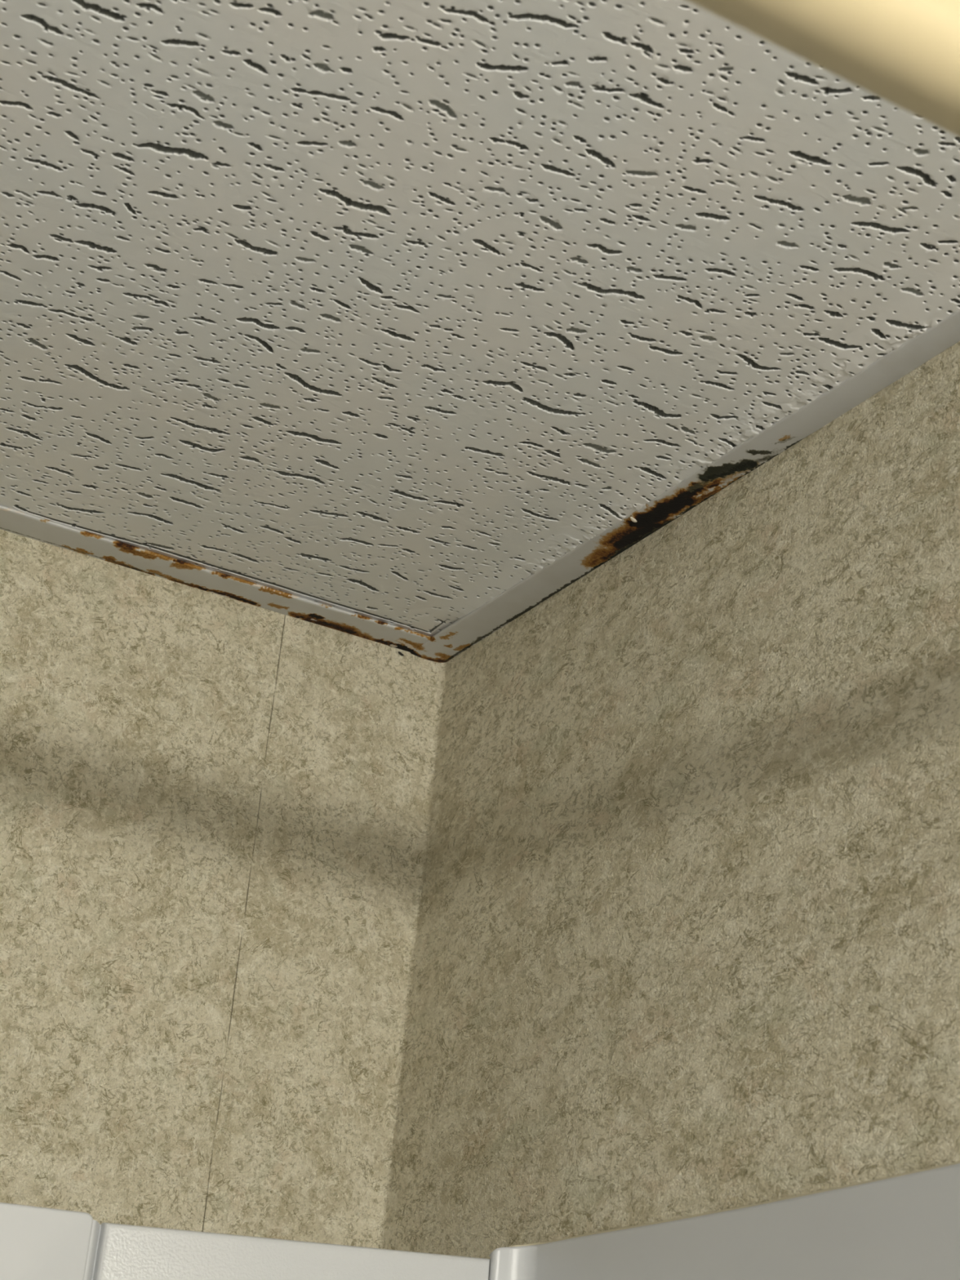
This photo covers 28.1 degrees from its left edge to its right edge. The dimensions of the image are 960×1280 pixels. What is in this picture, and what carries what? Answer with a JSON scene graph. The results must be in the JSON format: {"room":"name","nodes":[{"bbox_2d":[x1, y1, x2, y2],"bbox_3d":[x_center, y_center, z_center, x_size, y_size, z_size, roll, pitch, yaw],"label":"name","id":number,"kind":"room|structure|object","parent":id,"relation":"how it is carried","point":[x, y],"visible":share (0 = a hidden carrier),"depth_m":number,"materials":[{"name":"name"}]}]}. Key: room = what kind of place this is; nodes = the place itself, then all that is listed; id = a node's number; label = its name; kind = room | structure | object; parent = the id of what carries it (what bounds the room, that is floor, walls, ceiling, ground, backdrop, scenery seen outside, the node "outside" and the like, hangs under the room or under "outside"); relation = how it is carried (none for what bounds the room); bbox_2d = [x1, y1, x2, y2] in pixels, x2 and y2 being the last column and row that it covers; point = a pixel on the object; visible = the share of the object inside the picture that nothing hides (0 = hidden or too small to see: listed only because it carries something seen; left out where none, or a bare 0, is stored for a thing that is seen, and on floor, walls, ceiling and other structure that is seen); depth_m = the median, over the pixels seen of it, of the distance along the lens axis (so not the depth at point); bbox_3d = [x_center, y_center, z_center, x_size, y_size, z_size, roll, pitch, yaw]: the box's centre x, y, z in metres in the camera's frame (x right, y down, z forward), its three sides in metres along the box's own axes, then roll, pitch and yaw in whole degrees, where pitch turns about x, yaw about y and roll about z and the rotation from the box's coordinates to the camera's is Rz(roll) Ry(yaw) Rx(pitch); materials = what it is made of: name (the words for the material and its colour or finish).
{"room":"damaged room","nodes":[
{"label":"damaged room","id":0,"kind":"room"},
{"bbox_2d":[0,528,438,1248],"bbox_3d":[-0.782,0.816,0.349,1.546,2.285,0.001,17,-26,-25],"label":"wall","id":1,"kind":"structure","parent":0,"point":[211,803],"depth_m":1.00,"materials":[{"name":"paper"}]},
{"bbox_2d":[0,1202,93,1279],"bbox_3d":[-0.788,0.714,0.197,1.329,1.448,0.006,17,-26,-25],"label":"board","id":2,"kind":"object","parent":1,"relation":"attached to","point":[37,1242],"visible":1,"depth_m":0.76,"materials":[{"name":"white plastic"}]},
{"bbox_2d":[0,504,431,652],"bbox_3d":[-0.674,-0.203,0.794,1.530,0.020,0.025,17,-26,-25],"label":"trim","id":3,"kind":"structure","parent":1,"relation":"attached to","point":[11,520],"depth_m":1.05,"materials":[{"name":"metal"}]},
{"bbox_2d":[84,1219,489,1279],"bbox_3d":[-0.138,0.914,0.524,0.190,1.453,0.010,17,-26,-25],"label":"board","id":4,"kind":"object","parent":1,"relation":"attached to","point":[117,1251],"visible":1,"depth_m":0.80,"materials":[{"name":"white plastic"}]},
{"bbox_2d":[373,341,959,1267],"bbox_3d":[0.396,0.702,-0.148,0.009,2.285,2.050,17,-26,-25],"label":"wall","id":5,"kind":"structure","parent":0,"point":[683,936],"depth_m":0.83,"materials":[{"name":"paper"}]},
{"bbox_2d":[630,516,636,522],"bbox_3d":[0.075,-0.059,0.941,0.002,0.002,0.006,-11,-28,32],"label":"flake","id":6,"kind":"object","parent":5,"relation":"attached to","point":[632,518],"visible":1,"depth_m":0.94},
{"bbox_2d":[409,309,959,662],"bbox_3d":[0.472,-0.309,0.320,0.023,0.021,2.000,17,-26,-26],"label":"trim","id":7,"kind":"structure","parent":5,"relation":"attached to","point":[471,628],"depth_m":0.91,"materials":[{"name":"metal"}]},
{"bbox_2d":[488,1161,959,1279],"bbox_3d":[0.106,0.831,0.329,0.020,1.486,0.610,17,-26,-25],"label":"panel","id":8,"kind":"object","parent":5,"relation":"attached to","point":[904,1226],"visible":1,"depth_m":0.71,"materials":[{"name":"white plastic"}]},
{"bbox_2d":[687,0,959,137],"bbox_3d":[-0.356,-0.255,0.160,1.546,0.060,0.060,17,-26,-25],"label":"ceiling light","id":9,"kind":"object","parent":5,"relation":"attached to","point":[904,53],"visible":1,"depth_m":0.37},
{"bbox_3d":[-0.173,-0.529,-0.024,1.560,0.033,2.050,17,-26,-25],"label":"ceiling","id":10,"kind":"structure","parent":0,"visible":0},
{"bbox_2d":[0,0,959,636],"bbox_3d":[-0.393,-0.255,0.618,1.207,0.018,0.607,17,-26,-25],"label":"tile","id":11,"kind":"structure","parent":10,"relation":"attached to","point":[387,311],"depth_m":0.76,"materials":[{"name":"white tile"}]}
]}

